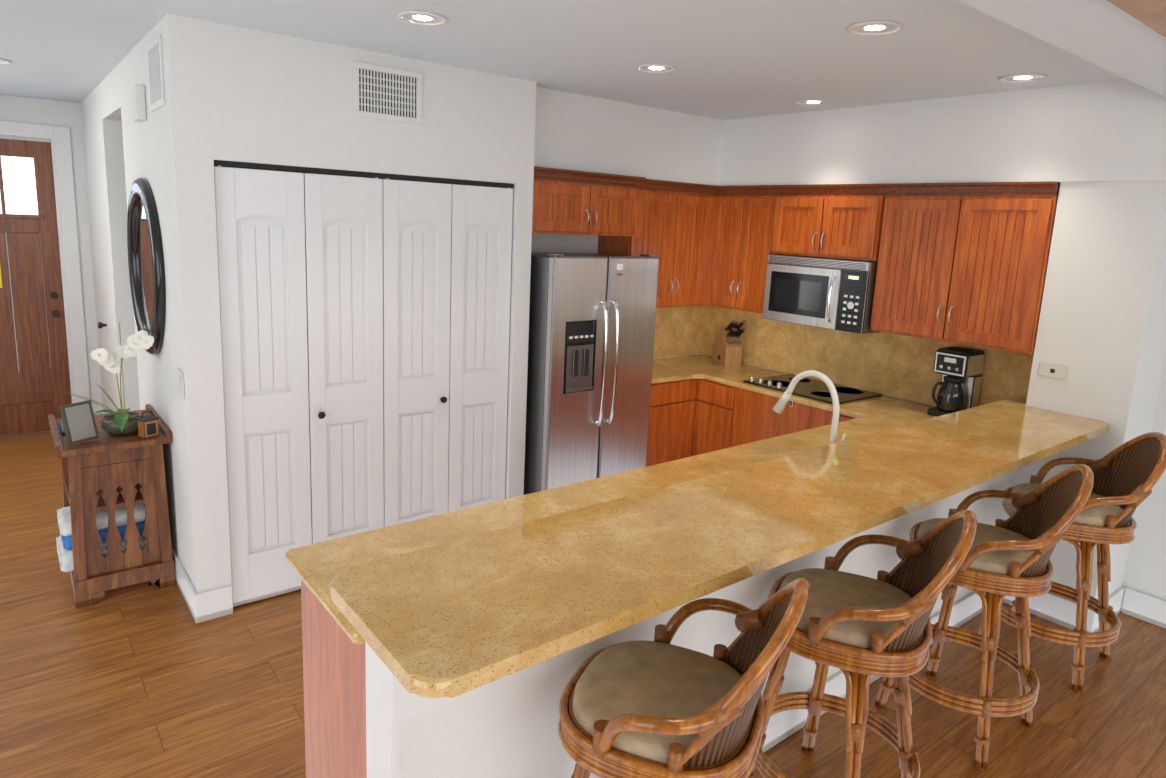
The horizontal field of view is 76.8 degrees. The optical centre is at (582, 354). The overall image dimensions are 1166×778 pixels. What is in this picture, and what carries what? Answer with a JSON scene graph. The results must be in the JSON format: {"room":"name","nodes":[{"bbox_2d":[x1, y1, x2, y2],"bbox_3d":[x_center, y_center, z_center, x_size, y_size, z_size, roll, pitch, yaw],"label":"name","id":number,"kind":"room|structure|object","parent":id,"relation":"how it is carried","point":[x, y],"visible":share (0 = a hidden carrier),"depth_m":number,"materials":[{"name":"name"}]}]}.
{"room":"kitchen","nodes":[
{"label":"kitchen","id":0,"kind":"room"},
{"bbox_2d":[0,94,102,410],"bbox_3d":[-5.650,-0.565,5.050,4.050,2.700,0.120,-5,13,-38],"label":"wall","id":1,"kind":"structure","parent":0,"point":[37,111],"depth_m":6.01,"materials":[{"name":"paint"}]},
{"bbox_2d":[0,138,71,435],"bbox_3d":[-4.659,-0.500,5.819,0.890,2.363,0.095,-5,13,-38],"label":"entry door","id":2,"kind":"structure","parent":1,"relation":"in","point":[28,214],"depth_m":5.97,"materials":[{"name":"brown wood"}]},
{"bbox_2d":[0,121,89,402],"bbox_3d":[-4.634,-0.552,5.780,1.150,2.505,0.017,-5,13,-38],"label":"door frame","id":3,"kind":"structure","parent":1,"relation":"attached to","point":[60,139],"depth_m":6.01,"materials":[{"name":"white paint"}]},
{"bbox_2d":[0,372,1165,777],"bbox_3d":[-0.612,1.489,2.701,15.000,0.060,16.000,-5,13,-38],"label":"floor","id":4,"kind":"structure","parent":0,"point":[140,680],"depth_m":3.05,"materials":[{"name":"brown wood"}]},
{"bbox_2d":[48,404,175,607],"bbox_3d":[-2.442,0.754,3.829,0.468,0.823,0.640,-5,13,-38],"label":"cabinet","id":5,"kind":"object","parent":4,"relation":"on","point":[108,472],"visible":0.83,"depth_m":3.61,"materials":[{"name":"brown wood"}]},
{"bbox_2d":[59,400,98,444],"bbox_3d":[-2.402,0.325,3.509,0.062,0.188,0.141,7,11,24],"label":"photo frame","id":6,"kind":"object","parent":5,"relation":"on","point":[77,423],"depth_m":3.50,"materials":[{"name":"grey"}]},
{"bbox_2d":[56,504,145,571],"bbox_3d":[-2.470,0.888,3.785,0.390,0.290,0.371,-5,13,-38],"label":"rolls","id":7,"kind":"object","parent":5,"relation":"in","point":[64,546],"visible":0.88,"depth_m":3.64,"materials":[{"name":"white paper"}]},
{"bbox_2d":[50,322,153,434],"bbox_3d":[-2.385,0.114,3.644,0.426,0.560,0.434,-5,13,-38],"label":"orchid","id":8,"kind":"object","parent":5,"relation":"on","point":[121,421],"visible":0.96,"depth_m":3.61,"materials":[{"name":"plant"}]},
{"bbox_2d":[136,410,158,437],"bbox_3d":[-2.159,0.343,3.649,0.071,0.127,0.081,8,12,30],"label":"lantern","id":9,"kind":"object","parent":5,"relation":"on","point":[147,424],"depth_m":3.63,"materials":[{"name":"brown wood"}]},
{"bbox_2d":[171,544,212,622],"bbox_3d":[-2.273,1.067,4.048,0.046,0.145,1.536,-5,13,-38],"label":"baseboard","id":10,"kind":"structure","parent":4,"relation":"on","point":[200,605],"depth_m":3.49,"materials":[{"name":"white paint"}]},
{"bbox_2d":[80,14,536,593],"bbox_3d":[-2.219,-0.450,5.271,1.830,2.700,3.820,-5,13,-38],"label":"wall block","id":11,"kind":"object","parent":4,"relation":"on","point":[242,94],"visible":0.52,"depth_m":3.49,"materials":[{"name":"paint"}]},
{"bbox_2d":[104,293,106,309],"bbox_3d":[-3.597,-0.398,5.540,0.009,0.120,0.080,-5,13,-38],"label":"light switch","id":12,"kind":"object","parent":11,"relation":"attached to","point":[105,299],"depth_m":5.52,"materials":[{"name":"beige plastic"}]},
{"bbox_2d":[98,84,146,328],"bbox_3d":[-2.908,-0.745,4.578,0.058,1.516,2.426,-5,13,-38],"label":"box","id":13,"kind":"object","parent":11,"relation":"attached to","point":[138,103],"visible":1,"depth_m":3.54,"materials":[{"name":"white plastic"}]},
{"bbox_2d":[127,178,165,354],"bbox_3d":[-2.282,-0.453,3.827,0.042,0.910,0.910,-5,13,-38],"label":"round mirror","id":14,"kind":"object","parent":11,"relation":"attached to","point":[146,265],"visible":0.85,"depth_m":3.79,"materials":[{"name":"black mirror"}]},
{"bbox_2d":[146,34,164,111],"bbox_3d":[-1.906,-1.247,3.280,0.008,0.290,0.340,-5,13,-38],"label":"air vent grille","id":15,"kind":"object","parent":11,"relation":"attached to","point":[154,48],"depth_m":3.26,"materials":[{"name":"white metal"}]},
{"bbox_2d":[177,368,184,398],"bbox_3d":[-1.838,0.132,3.360,0.009,0.125,0.120,-5,13,-38],"label":"light switch","id":16,"kind":"object","parent":11,"relation":"attached to","point":[180,375],"depth_m":3.34,"materials":[{"name":"beige plastic"}]},
{"bbox_2d":[214,166,512,606],"bbox_3d":[-1.051,0.147,3.886,1.555,2.095,0.074,-5,13,-38],"label":"bifold closet doors","id":17,"kind":"structure","parent":11,"relation":"attached to","point":[365,323],"depth_m":3.77,"materials":[{"name":"white paint"}]},
{"bbox_2d":[352,61,421,124],"bbox_3d":[-0.957,-1.280,3.615,0.360,0.250,0.008,-5,13,-38],"label":"air vent grille","id":18,"kind":"object","parent":11,"relation":"attached to","point":[386,93],"depth_m":3.61,"materials":[{"name":"white metal"}]},
{"bbox_2d":[305,584,366,777],"bbox_3d":[-0.484,1.087,2.314,0.535,0.878,0.558,-5,13,-38],"label":"base cabinet","id":19,"kind":"object","parent":4,"relation":"on","point":[335,666],"depth_m":2.10,"materials":[{"name":"brown wood"}]},
{"bbox_2d":[286,403,936,643],"bbox_3d":[0.770,0.515,3.213,3.847,0.035,0.578,-5,13,-38],"label":"countertop","id":20,"kind":"structure","parent":19,"relation":"on","point":[318,567],"depth_m":2.69,"materials":[{"name":"beige stone"}]},
{"bbox_2d":[773,370,845,443],"bbox_3d":[1.113,0.266,3.384,0.348,0.426,0.350,-5,13,-38],"label":"faucet","id":21,"kind":"object","parent":20,"relation":"on","point":[779,406],"visible":0.75,"depth_m":3.22,"materials":[{"name":"white plastic"}]},
{"bbox_2d":[927,346,984,415],"bbox_3d":[2.163,0.167,4.282,0.260,0.395,0.190,-5,13,-38],"label":"coffee maker","id":22,"kind":"object","parent":20,"relation":"on","point":[960,369],"visible":1,"depth_m":4.23,"materials":[{"name":"black plastic"}]},
{"bbox_2d":[524,252,658,494],"bbox_3d":[-0.044,0.212,4.816,0.835,1.752,0.707,-5,13,-38],"label":"fridge","id":23,"kind":"object","parent":4,"relation":"on","point":[591,340],"visible":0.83,"depth_m":4.50,"materials":[{"name":"grey metal"}]},
{"bbox_2d":[646,379,696,466],"bbox_3d":[0.440,0.576,5.385,0.510,0.878,0.510,-5,13,-38],"label":"base cabinet","id":24,"kind":"object","parent":4,"relation":"on","point":[690,417],"depth_m":5.18,"materials":[{"name":"brown wood"}]},
{"bbox_2d":[651,360,705,383],"bbox_3d":[0.464,0.132,5.268,0.530,0.035,0.587,-5,13,-38],"label":"countertop","id":25,"kind":"structure","parent":24,"relation":"on","point":[661,372],"depth_m":5.22,"materials":[{"name":"beige stone"}]},
{"bbox_2d":[558,578,809,777],"bbox_3d":[0.230,1.062,1.908,0.587,1.134,0.603,-5,13,-38],"label":"bar stool","id":26,"kind":"object","parent":4,"relation":"on","point":[660,706],"visible":1,"depth_m":1.78,"materials":[{"name":"wicker"}]},
{"bbox_2d":[693,379,728,455],"bbox_3d":[1.132,0.603,5.408,0.580,0.878,0.340,-5,13,-38],"label":"base cabinet","id":27,"kind":"object","parent":4,"relation":"on","point":[711,423],"depth_m":5.21,"materials":[{"name":"brown wood"}]},
{"bbox_2d":[725,385,832,447],"bbox_3d":[1.481,0.697,4.974,0.580,0.878,0.790,-5,13,-38],"label":"base cabinet","id":28,"kind":"object","parent":4,"relation":"on","point":[752,417],"depth_m":4.87,"materials":[{"name":"brown wood"}]},
{"bbox_2d":[658,355,912,414],"bbox_3d":[1.289,0.191,5.145,0.607,0.035,1.815,-5,13,-38],"label":"countertop","id":29,"kind":"structure","parent":28,"relation":"on","point":[732,376],"depth_m":5.09,"materials":[{"name":"beige stone"}]},
{"bbox_2d":[712,320,745,366],"bbox_3d":[1.113,-0.097,5.584,0.134,0.360,0.324,0,10,-13],"label":"knife block","id":30,"kind":"object","parent":29,"relation":"on","point":[727,349],"visible":1,"depth_m":5.52,"materials":[{"name":"brown wood"}]},
{"bbox_2d":[743,374,881,403],"bbox_3d":[1.514,0.207,4.888,0.520,0.044,0.720,-5,13,-38],"label":"cooktop","id":31,"kind":"object","parent":29,"relation":"in","point":[811,388],"visible":0.9,"depth_m":4.83,"materials":[{"name":"black glass"}]},
{"bbox_2d":[829,414,854,423],"bbox_3d":[1.790,0.780,4.589,0.580,0.878,0.210,-5,13,-38],"label":"base cabinet","id":32,"kind":"object","parent":4,"relation":"on","point":[841,417],"depth_m":4.38,"materials":[{"name":"brown wood"}]},
{"bbox_2d":[748,510,976,777],"bbox_3d":[0.883,1.002,2.408,0.587,1.134,0.603,-5,13,-38],"label":"bar stool","id":33,"kind":"object","parent":4,"relation":"on","point":[858,631],"visible":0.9,"depth_m":2.32,"materials":[{"name":"wicker"}]},
{"bbox_2d":[874,464,1093,770],"bbox_3d":[1.586,0.940,2.926,0.587,1.134,0.603,-5,13,-38],"label":"bar stool","id":34,"kind":"object","parent":4,"relation":"on","point":[1010,555],"visible":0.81,"depth_m":2.77,"materials":[{"name":"wicker"}]},
{"bbox_2d":[979,432,1165,692],"bbox_3d":[2.266,0.880,3.430,0.584,1.134,0.601,-5,13,-38],"label":"bar stool","id":35,"kind":"object","parent":4,"relation":"on","point":[1128,474],"visible":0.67,"depth_m":3.27,"materials":[{"name":"wicker"}]},
{"bbox_2d":[0,0,1165,119],"bbox_3d":[-0.484,-1.333,2.193,15.000,0.520,16.000,-5,13,-38],"label":"ceiling","id":36,"kind":"structure","parent":0,"point":[733,59],"depth_m":3.13,"materials":[{"name":"white paint"}]},
{"bbox_2d":[0,59,10,63],"bbox_3d":[-3.370,-1.709,4.176,0.191,0.079,0.191,6,11,18],"label":"recessed light","id":37,"kind":"object","parent":36,"relation":"in","point":[2,61],"depth_m":4.22,"materials":[{"name":"white paint"}]},
{"bbox_2d":[396,10,447,25],"bbox_3d":[-0.629,-1.352,2.879,0.188,0.079,0.195,6,11,18],"label":"recessed light","id":38,"kind":"object","parent":36,"relation":"in","point":[424,18],"depth_m":2.88,"materials":[{"name":"white paint"}]},
{"bbox_2d":[636,63,676,72],"bbox_3d":[0.363,-1.438,3.605,0.191,0.079,0.188,2,10,-6],"label":"recessed light","id":39,"kind":"object","parent":36,"relation":"in","point":[650,68],"depth_m":3.61,"materials":[{"name":"white paint"}]},
{"bbox_2d":[796,99,830,105],"bbox_3d":[1.369,-1.527,4.357,0.188,0.079,0.195,6,11,18],"label":"recessed light","id":40,"kind":"object","parent":36,"relation":"in","point":[809,102],"depth_m":4.36,"materials":[{"name":"white paint"}]},
{"bbox_2d":[846,20,902,35],"bbox_3d":[1.087,-1.248,2.733,0.195,0.079,0.188,6,11,18],"label":"recessed light","id":41,"kind":"object","parent":36,"relation":"in","point":[865,28],"depth_m":2.74,"materials":[{"name":"white paint"}]},
{"bbox_2d":[999,73,1047,82],"bbox_3d":[2.070,-1.333,3.453,0.188,0.079,0.195,6,11,18],"label":"recessed light","id":42,"kind":"object","parent":36,"relation":"in","point":[1024,77],"depth_m":3.46,"materials":[{"name":"white paint"}]},
{"bbox_2d":[1107,0,1165,37],"bbox_3d":[-1.584,-0.800,-0.737,9.590,0.467,0.460,-5,13,-38],"label":"trim","id":43,"kind":"structure","parent":36,"relation":"attached to","point":[1151,14],"depth_m":1.91,"materials":[{"name":"brown wood"}]},
{"bbox_2d":[531,87,722,359],"bbox_3d":[0.132,-0.325,5.164,1.710,2.700,0.470,-5,13,-38],"label":"wall","id":44,"kind":"structure","parent":0,"point":[578,132],"depth_m":4.78,"materials":[{"name":"paint"}]},
{"bbox_2d":[214,160,513,188],"bbox_3d":[-1.069,0.135,3.907,1.566,2.134,0.050,-5,13,-38],"label":"trim","id":45,"kind":"structure","parent":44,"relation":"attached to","point":[243,165],"depth_m":3.62,"materials":[{"name":"grey metal"}]},
{"bbox_2d":[532,166,595,234],"bbox_3d":[-0.259,-0.946,4.560,0.438,0.381,0.463,-5,13,-38],"label":"upper cabinet","id":46,"kind":"object","parent":44,"relation":"attached to","point":[564,201],"depth_m":4.41,"materials":[{"name":"brown wood"}]},
{"bbox_2d":[592,173,647,237],"bbox_3d":[0.084,-0.979,4.829,0.437,0.381,0.463,-5,13,-38],"label":"upper cabinet","id":47,"kind":"object","parent":44,"relation":"attached to","point":[621,200],"depth_m":4.70,"materials":[{"name":"brown wood"}]},
{"bbox_2d":[597,179,715,307],"bbox_3d":[0.541,-0.793,5.312,0.822,0.876,0.347,-5,13,-38],"label":"upper cabinet","id":48,"kind":"object","parent":44,"relation":"attached to","point":[679,234],"depth_m":5.20,"materials":[{"name":"brown wood"}]},
{"bbox_2d":[653,306,704,358],"bbox_3d":[0.514,-0.179,5.637,1.110,0.445,0.021,-5,13,-38],"label":"backsplash","id":49,"kind":"structure","parent":44,"relation":"attached to","point":[678,330],"depth_m":5.82,"materials":[{"name":"stone"}]},
{"bbox_2d":[399,469,1017,777],"bbox_3d":[1.002,0.937,3.020,3.829,1.055,0.140,-5,13,-38],"label":"wall","id":50,"kind":"structure","parent":0,"point":[505,727],"depth_m":2.07,"materials":[{"name":"paint"}]},
{"bbox_2d":[365,641,458,777],"bbox_3d":[-0.454,1.078,1.867,0.216,1.056,0.163,-5,13,-38],"label":"trim","id":51,"kind":"structure","parent":50,"relation":"attached to","point":[392,703],"depth_m":1.77,"materials":[{"name":"white paint"}]},
{"bbox_2d":[330,395,1109,697],"bbox_3d":[1.087,0.434,2.738,3.921,0.038,0.528,-5,13,-38],"label":"bar","id":52,"kind":"object","parent":50,"relation":"on","point":[452,619],"visible":0.92,"depth_m":1.95,"materials":[{"name":"beige stone"}]},
{"bbox_2d":[762,592,1004,751],"bbox_3d":[0.972,1.403,2.993,3.360,0.145,0.020,-5,13,-38],"label":"baseboard","id":53,"kind":"structure","parent":50,"relation":"attached to","point":[781,725],"depth_m":3.02,"materials":[{"name":"white paint"}]},
{"bbox_2d":[707,79,1165,610],"bbox_3d":[3.966,0.379,2.218,0.580,2.700,9.970,-5,13,-38],"label":"wall","id":54,"kind":"structure","parent":0,"point":[1097,151],"depth_m":3.69,"materials":[{"name":"paint"}]},
{"bbox_2d":[708,185,771,312],"bbox_3d":[1.241,-0.763,5.318,0.369,0.876,0.546,-5,13,-38],"label":"upper cabinet","id":55,"kind":"object","parent":54,"relation":"attached to","point":[739,213],"depth_m":5.24,"materials":[{"name":"brown wood"}]},
{"bbox_2d":[760,184,819,313],"bbox_3d":[1.529,-0.685,4.961,0.369,0.876,0.385,-5,13,-38],"label":"upper cabinet","id":56,"kind":"object","parent":54,"relation":"attached to","point":[794,212],"depth_m":4.84,"materials":[{"name":"brown wood"}]},
{"bbox_2d":[816,184,879,260],"bbox_3d":[1.766,-0.621,4.666,0.369,0.876,0.383,-5,13,-38],"label":"upper cabinet","id":57,"kind":"object","parent":54,"relation":"attached to","point":[847,211],"depth_m":4.54,"materials":[{"name":"brown wood"}]},
{"bbox_2d":[762,255,878,333],"bbox_3d":[1.598,-0.411,4.822,0.425,0.435,0.750,-5,13,-38],"label":"microwave","id":58,"kind":"object","parent":57,"relation":"attached to","point":[831,293],"visible":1,"depth_m":4.67,"materials":[{"name":"grey metal"}]},
{"bbox_2d":[701,305,1033,406],"bbox_3d":[1.765,-0.013,5.025,0.021,0.445,2.564,-5,13,-38],"label":"backsplash","id":59,"kind":"structure","parent":54,"relation":"attached to","point":[893,365],"depth_m":4.89,"materials":[{"name":"stone"}]},
{"bbox_2d":[868,181,1058,354],"bbox_3d":[2.164,-0.515,4.171,0.369,0.876,0.903,-5,13,-38],"label":"upper cabinet","id":60,"kind":"object","parent":54,"relation":"attached to","point":[963,263],"depth_m":4.03,"materials":[{"name":"brown wood"}]},
{"bbox_2d":[1003,593,1092,631],"bbox_3d":[2.424,1.315,3.849,0.024,0.145,0.390,-5,13,-38],"label":"baseboard","id":61,"kind":"structure","parent":54,"relation":"attached to","point":[1058,610],"depth_m":3.81,"materials":[{"name":"white paint"}]},
{"bbox_2d":[1038,362,1067,379],"bbox_3d":[2.392,0.084,3.745,0.007,0.070,0.130,-5,13,-38],"label":"outlet","id":62,"kind":"object","parent":54,"relation":"attached to","point":[1053,370],"depth_m":3.74,"materials":[{"name":"beige plastic"}]},
{"bbox_2d":[1089,587,1128,631],"bbox_3d":[2.711,1.335,3.810,0.416,0.145,0.020,-5,13,-38],"label":"baseboard","id":63,"kind":"structure","parent":54,"relation":"attached to","point":[1115,600],"depth_m":3.88,"materials":[{"name":"white paint"}]},
{"bbox_2d":[1125,588,1165,628],"bbox_3d":[5.003,1.883,1.338,0.020,0.145,6.835,-5,13,-38],"label":"baseboard","id":64,"kind":"structure","parent":54,"relation":"attached to","point":[1139,605],"depth_m":3.87,"materials":[{"name":"white paint"}]}
]}

